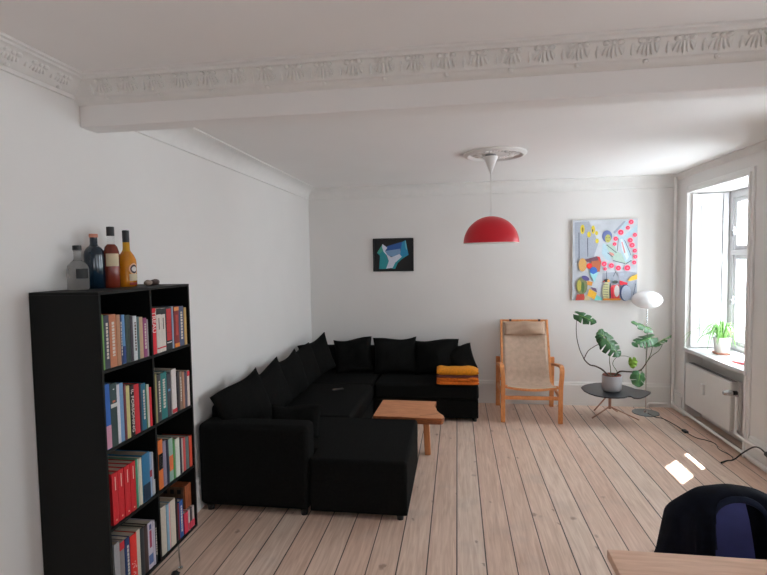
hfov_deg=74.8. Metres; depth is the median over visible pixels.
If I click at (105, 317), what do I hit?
book
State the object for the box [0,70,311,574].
wall
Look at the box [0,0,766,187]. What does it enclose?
ceiling
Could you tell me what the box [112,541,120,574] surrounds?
book
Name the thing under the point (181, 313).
print
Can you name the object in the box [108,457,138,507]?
book
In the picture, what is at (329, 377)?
seat cushion
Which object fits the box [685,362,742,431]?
radiator
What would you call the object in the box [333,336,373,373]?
cushion
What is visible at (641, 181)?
trim
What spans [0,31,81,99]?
trim
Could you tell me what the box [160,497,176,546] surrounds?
book
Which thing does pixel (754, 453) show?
baseboard
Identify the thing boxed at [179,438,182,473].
book
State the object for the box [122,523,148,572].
book
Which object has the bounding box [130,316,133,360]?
book
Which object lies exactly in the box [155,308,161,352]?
book
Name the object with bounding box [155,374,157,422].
book
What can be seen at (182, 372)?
book
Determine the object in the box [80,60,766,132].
ceiling beam
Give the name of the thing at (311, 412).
cushion
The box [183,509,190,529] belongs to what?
book
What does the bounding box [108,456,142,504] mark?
book
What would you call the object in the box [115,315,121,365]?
book
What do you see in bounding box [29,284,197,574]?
bookcase
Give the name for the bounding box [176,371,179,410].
book
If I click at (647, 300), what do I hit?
floor lamp
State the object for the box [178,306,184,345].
book
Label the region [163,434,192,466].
book
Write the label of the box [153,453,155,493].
book
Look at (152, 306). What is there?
book
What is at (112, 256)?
bottle
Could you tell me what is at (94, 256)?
bottle
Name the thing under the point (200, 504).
baseboard
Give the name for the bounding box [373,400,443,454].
coffee table
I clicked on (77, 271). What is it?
bottle
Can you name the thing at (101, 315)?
book
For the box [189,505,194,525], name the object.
book
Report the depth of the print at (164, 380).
2.38 m
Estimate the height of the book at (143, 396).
0.208 m
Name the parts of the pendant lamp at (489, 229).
lamp shade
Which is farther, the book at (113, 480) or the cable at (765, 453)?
the cable at (765, 453)
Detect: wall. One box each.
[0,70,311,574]
[308,188,673,382]
[674,149,766,443]
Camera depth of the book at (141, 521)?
2.27 m
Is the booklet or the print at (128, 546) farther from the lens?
the booklet
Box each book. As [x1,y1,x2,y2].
[101,314,117,367]
[101,315,104,369]
[103,315,110,369]
[104,382,118,446]
[105,383,111,449]
[108,450,150,502]
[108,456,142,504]
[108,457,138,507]
[108,459,136,511]
[108,463,131,516]
[108,467,124,520]
[109,471,118,525]
[112,530,137,574]
[112,535,130,574]
[112,539,124,574]
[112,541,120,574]
[114,457,139,505]
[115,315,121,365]
[116,382,124,441]
[116,384,121,443]
[116,527,141,574]
[120,315,122,363]
[120,525,145,574]
[121,315,126,363]
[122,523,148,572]
[123,382,146,429]
[123,383,140,433]
[123,384,127,439]
[124,315,130,362]
[125,519,153,569]
[126,385,130,438]
[129,385,135,436]
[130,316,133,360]
[130,518,155,564]
[132,316,137,360]
[136,317,140,358]
[139,317,143,357]
[139,384,142,431]
[142,318,147,356]
[145,384,147,427]
[146,319,148,355]
[146,384,149,427]
[149,387,152,425]
[149,452,152,496]
[151,452,153,494]
[152,306,173,347]
[152,307,172,349]
[152,308,156,353]
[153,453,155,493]
[154,368,176,413]
[154,371,167,419]
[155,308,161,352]
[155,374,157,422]
[155,521,157,562]
[156,374,161,421]
[157,434,188,468]
[157,436,173,481]
[157,439,163,489]
[158,436,180,476]
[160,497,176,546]
[160,502,171,550]
[160,504,166,556]
[161,308,165,351]
[162,439,169,483]
[162,440,166,486]
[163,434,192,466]
[166,372,171,416]
[170,436,185,470]
[172,439,175,478]
[173,306,179,347]
[175,498,178,541]
[176,370,189,405]
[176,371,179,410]
[176,498,183,537]
[177,503,179,539]
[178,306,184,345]
[179,371,182,409]
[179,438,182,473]
[181,371,184,408]
[181,438,183,471]
[183,307,186,344]
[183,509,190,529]
[183,510,188,533]
[184,371,187,406]
[187,507,192,527]
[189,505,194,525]
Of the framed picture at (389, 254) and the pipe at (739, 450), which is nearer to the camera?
the pipe at (739, 450)
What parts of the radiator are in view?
thermostat knob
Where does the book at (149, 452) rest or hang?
on the bookcase
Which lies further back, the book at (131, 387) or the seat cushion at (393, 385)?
the seat cushion at (393, 385)
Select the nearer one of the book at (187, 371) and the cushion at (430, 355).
the book at (187, 371)
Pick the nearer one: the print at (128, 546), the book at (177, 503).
the print at (128, 546)
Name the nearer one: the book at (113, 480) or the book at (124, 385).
the book at (113, 480)
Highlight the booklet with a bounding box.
[731,360,743,364]
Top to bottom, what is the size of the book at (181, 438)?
0.174 m
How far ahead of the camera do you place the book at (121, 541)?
2.07 m
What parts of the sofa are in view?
backrest, armrest, backrest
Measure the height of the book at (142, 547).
0.218 m
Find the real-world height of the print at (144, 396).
0.131 m
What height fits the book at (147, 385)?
0.194 m
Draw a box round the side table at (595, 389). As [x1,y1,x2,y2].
[581,383,650,419]
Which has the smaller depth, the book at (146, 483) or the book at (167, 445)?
the book at (146, 483)
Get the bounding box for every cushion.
[210,367,271,419]
[259,357,293,406]
[271,404,321,438]
[279,349,308,406]
[287,383,372,417]
[297,332,336,374]
[297,342,320,393]
[310,417,417,484]
[313,370,381,395]
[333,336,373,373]
[373,337,416,373]
[374,372,478,399]
[415,339,458,374]
[450,343,477,367]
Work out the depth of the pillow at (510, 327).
5.30 m
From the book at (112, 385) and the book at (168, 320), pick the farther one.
the book at (168, 320)
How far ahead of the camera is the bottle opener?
2.45 m
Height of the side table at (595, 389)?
0.310 m
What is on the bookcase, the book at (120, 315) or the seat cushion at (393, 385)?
the book at (120, 315)
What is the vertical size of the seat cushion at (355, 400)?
0.154 m
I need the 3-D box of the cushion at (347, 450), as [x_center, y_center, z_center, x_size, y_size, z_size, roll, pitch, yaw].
[-0.417,1.120,3.550,1.256,0.154,0.848,0,3,8]
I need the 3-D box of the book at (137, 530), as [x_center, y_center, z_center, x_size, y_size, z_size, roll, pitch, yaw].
[-1.144,1.164,2.195,0.163,0.224,0.025,0,3,8]
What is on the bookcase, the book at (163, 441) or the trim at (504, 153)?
the book at (163, 441)
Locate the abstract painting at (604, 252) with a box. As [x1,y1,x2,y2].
[572,219,637,300]
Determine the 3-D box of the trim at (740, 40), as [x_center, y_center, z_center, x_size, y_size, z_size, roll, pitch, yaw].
[0.562,-0.881,1.917,3.924,0.108,0.105,0,3,8]
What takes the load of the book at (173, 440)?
on the bookcase
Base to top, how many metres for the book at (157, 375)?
0.220 m
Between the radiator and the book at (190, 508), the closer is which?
the book at (190, 508)
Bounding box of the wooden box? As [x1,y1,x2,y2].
[160,481,190,508]
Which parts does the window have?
sill, handle, frame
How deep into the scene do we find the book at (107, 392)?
2.00 m
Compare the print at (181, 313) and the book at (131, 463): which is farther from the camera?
the print at (181, 313)
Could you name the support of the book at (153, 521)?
on the bookcase
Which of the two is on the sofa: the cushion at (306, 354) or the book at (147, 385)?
the cushion at (306, 354)
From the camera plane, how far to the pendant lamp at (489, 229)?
3.78 m
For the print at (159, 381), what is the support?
attached to the book at (157, 375)
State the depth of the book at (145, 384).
2.24 m
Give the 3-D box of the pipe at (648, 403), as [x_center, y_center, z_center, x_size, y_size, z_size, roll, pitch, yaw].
[2.875,1.238,5.279,0.208,0.061,0.025,0,3,9]
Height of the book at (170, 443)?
0.210 m
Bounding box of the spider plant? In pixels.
[684,321,744,354]
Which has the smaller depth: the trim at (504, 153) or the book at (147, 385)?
the book at (147, 385)
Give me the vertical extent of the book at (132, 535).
0.222 m
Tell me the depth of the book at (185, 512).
2.56 m
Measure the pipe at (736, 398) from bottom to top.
0.316 m
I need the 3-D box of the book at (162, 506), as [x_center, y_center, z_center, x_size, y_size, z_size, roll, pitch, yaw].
[-1.120,1.149,2.385,0.169,0.232,0.041,0,3,8]
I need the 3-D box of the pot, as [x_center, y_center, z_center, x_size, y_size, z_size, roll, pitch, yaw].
[2.194,0.913,4.822,0.178,0.160,0.178,0,3,8]
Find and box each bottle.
[66,245,89,289]
[83,234,105,288]
[104,227,120,287]
[120,230,136,286]
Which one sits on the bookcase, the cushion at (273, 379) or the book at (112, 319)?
the book at (112, 319)
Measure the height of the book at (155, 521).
0.190 m
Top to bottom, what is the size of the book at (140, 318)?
0.182 m
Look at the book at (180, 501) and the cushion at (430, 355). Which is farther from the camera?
the cushion at (430, 355)
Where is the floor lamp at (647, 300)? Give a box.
[631,291,662,416]
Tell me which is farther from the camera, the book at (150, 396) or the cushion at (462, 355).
the cushion at (462, 355)
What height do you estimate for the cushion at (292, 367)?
0.446 m
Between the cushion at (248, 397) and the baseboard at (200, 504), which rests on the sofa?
the cushion at (248, 397)
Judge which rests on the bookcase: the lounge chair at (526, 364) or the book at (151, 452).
the book at (151, 452)
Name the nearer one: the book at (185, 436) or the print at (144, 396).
the print at (144, 396)
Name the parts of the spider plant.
pot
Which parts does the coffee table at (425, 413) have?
leg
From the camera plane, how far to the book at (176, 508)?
2.47 m
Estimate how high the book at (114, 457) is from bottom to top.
0.210 m
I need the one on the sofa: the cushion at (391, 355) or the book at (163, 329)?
the cushion at (391, 355)
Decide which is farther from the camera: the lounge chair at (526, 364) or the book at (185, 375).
the lounge chair at (526, 364)
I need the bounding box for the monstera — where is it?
[573,311,671,392]
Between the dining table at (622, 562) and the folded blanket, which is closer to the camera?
the dining table at (622, 562)
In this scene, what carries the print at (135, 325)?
attached to the book at (133, 317)
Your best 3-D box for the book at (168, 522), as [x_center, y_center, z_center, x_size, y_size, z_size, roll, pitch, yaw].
[-1.121,1.150,2.423,0.186,0.227,0.030,0,3,8]
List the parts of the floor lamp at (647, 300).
glass globe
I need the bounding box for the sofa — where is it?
[199,344,478,520]
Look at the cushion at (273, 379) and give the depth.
3.96 m
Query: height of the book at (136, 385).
0.216 m
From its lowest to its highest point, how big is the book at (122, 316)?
0.205 m
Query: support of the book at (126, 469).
on the bookcase
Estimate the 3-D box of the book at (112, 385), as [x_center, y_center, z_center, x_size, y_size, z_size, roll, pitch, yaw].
[-1.156,0.515,2.040,0.138,0.256,0.039,0,3,8]
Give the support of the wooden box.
on the book at (188, 510)
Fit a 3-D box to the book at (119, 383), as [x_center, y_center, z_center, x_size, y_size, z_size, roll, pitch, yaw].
[-1.150,0.518,2.092,0.135,0.245,0.023,0,3,8]
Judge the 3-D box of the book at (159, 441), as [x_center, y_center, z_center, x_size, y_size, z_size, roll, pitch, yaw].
[-1.127,0.830,2.363,0.174,0.232,0.035,0,3,8]
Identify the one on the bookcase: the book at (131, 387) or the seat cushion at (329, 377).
the book at (131, 387)
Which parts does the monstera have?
stem, stem, stem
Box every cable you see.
[648,413,732,459]
[721,446,766,462]
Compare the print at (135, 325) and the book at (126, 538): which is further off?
the print at (135, 325)
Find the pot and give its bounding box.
[602,372,621,392]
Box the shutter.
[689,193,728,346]
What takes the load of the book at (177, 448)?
on the bookcase
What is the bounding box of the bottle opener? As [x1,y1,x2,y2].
[144,279,159,285]
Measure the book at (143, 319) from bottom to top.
0.175 m
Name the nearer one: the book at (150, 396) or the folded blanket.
the book at (150, 396)
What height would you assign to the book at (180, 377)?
0.192 m
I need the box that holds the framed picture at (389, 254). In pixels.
[373,238,413,271]
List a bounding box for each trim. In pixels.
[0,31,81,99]
[74,18,766,105]
[134,128,314,199]
[309,174,677,199]
[464,146,526,161]
[676,139,766,179]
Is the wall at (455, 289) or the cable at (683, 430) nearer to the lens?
the cable at (683, 430)
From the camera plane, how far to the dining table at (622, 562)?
1.40 m
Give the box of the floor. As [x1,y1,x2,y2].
[150,403,766,574]
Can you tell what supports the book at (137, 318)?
on the bookcase
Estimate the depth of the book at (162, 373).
2.38 m
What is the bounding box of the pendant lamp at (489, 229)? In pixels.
[463,154,519,243]
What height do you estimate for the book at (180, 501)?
0.188 m
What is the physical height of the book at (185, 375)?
0.182 m
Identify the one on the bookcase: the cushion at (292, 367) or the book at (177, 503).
the book at (177, 503)
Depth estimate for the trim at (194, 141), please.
3.61 m
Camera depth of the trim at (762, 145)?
4.18 m
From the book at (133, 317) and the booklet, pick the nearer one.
the book at (133, 317)
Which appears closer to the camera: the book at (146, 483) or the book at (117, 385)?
the book at (117, 385)
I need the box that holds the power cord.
[171,569,179,574]
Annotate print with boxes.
[106,323,108,358]
[112,322,115,355]
[127,545,129,574]
[134,322,136,350]
[143,390,145,418]
[159,381,160,411]
[163,379,165,407]
[180,312,182,338]
[181,505,182,530]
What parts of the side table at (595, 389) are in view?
leg, stem, leg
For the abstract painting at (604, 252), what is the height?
0.860 m
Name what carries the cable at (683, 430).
on the floor
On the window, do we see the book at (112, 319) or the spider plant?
the spider plant
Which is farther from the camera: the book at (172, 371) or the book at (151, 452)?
the book at (172, 371)
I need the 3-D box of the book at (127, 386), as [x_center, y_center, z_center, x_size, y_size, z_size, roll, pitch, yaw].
[-1.142,0.526,2.130,0.134,0.224,0.022,0,3,8]
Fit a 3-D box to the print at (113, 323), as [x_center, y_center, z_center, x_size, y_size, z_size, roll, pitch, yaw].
[-1.094,0.208,2.030,0.003,0.139,0.014,0,3,8]
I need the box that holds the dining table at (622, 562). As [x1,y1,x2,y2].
[607,549,766,574]
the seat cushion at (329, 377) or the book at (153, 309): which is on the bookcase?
the book at (153, 309)
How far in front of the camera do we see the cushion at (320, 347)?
5.26 m
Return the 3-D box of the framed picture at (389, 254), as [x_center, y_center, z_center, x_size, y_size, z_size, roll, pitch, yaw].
[0.109,-0.367,5.627,0.459,0.370,0.020,0,3,8]
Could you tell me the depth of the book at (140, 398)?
2.20 m
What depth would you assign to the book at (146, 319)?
2.26 m
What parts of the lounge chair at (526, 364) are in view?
leg, leg and arm, sling rail, rail, sling seat, rail, sling rail, leg, leg and arm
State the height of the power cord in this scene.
0.042 m
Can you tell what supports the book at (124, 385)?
on the bookcase
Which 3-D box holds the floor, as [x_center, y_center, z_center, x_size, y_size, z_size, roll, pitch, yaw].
[0.758,1.528,1.699,4.538,0.060,8.005,0,3,8]
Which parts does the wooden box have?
panel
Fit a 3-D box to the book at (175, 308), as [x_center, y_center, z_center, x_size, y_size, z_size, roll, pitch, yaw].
[-1.079,0.196,2.497,0.111,0.202,0.044,0,3,8]
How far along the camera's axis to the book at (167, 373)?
2.42 m
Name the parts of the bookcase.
panel, panel, shelf, shelf, shelf, panel, panel, leg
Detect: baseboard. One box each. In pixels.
[196,477,205,512]
[478,380,671,407]
[672,389,766,472]
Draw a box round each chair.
[496,319,564,423]
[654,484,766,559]
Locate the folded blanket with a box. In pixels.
[436,365,478,384]
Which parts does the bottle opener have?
handle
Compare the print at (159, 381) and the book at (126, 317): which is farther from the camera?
the print at (159, 381)
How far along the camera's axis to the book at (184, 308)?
2.57 m
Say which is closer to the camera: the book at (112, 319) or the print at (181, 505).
the book at (112, 319)
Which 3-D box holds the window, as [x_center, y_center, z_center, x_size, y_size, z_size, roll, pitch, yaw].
[3.114,0.178,4.395,0.456,2.272,1.159,0,3,8]
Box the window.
[682,166,756,458]
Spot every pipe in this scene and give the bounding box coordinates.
[646,402,667,407]
[671,177,766,470]
[734,397,763,454]
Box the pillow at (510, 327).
[504,321,544,334]
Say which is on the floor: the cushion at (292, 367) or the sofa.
the sofa
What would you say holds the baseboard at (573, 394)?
attached to the wall at (455, 289)
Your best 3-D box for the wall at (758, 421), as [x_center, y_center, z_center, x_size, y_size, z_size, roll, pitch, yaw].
[2.729,0.274,1.339,0.514,2.420,7.805,0,3,8]
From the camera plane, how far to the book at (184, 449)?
2.55 m
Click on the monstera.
(611, 382)
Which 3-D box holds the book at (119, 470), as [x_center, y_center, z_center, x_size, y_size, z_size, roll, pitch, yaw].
[-1.172,0.856,2.088,0.182,0.212,0.035,0,3,8]
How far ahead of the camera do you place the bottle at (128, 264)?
2.36 m
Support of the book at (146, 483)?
on the bookcase
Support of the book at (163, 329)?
on the bookcase

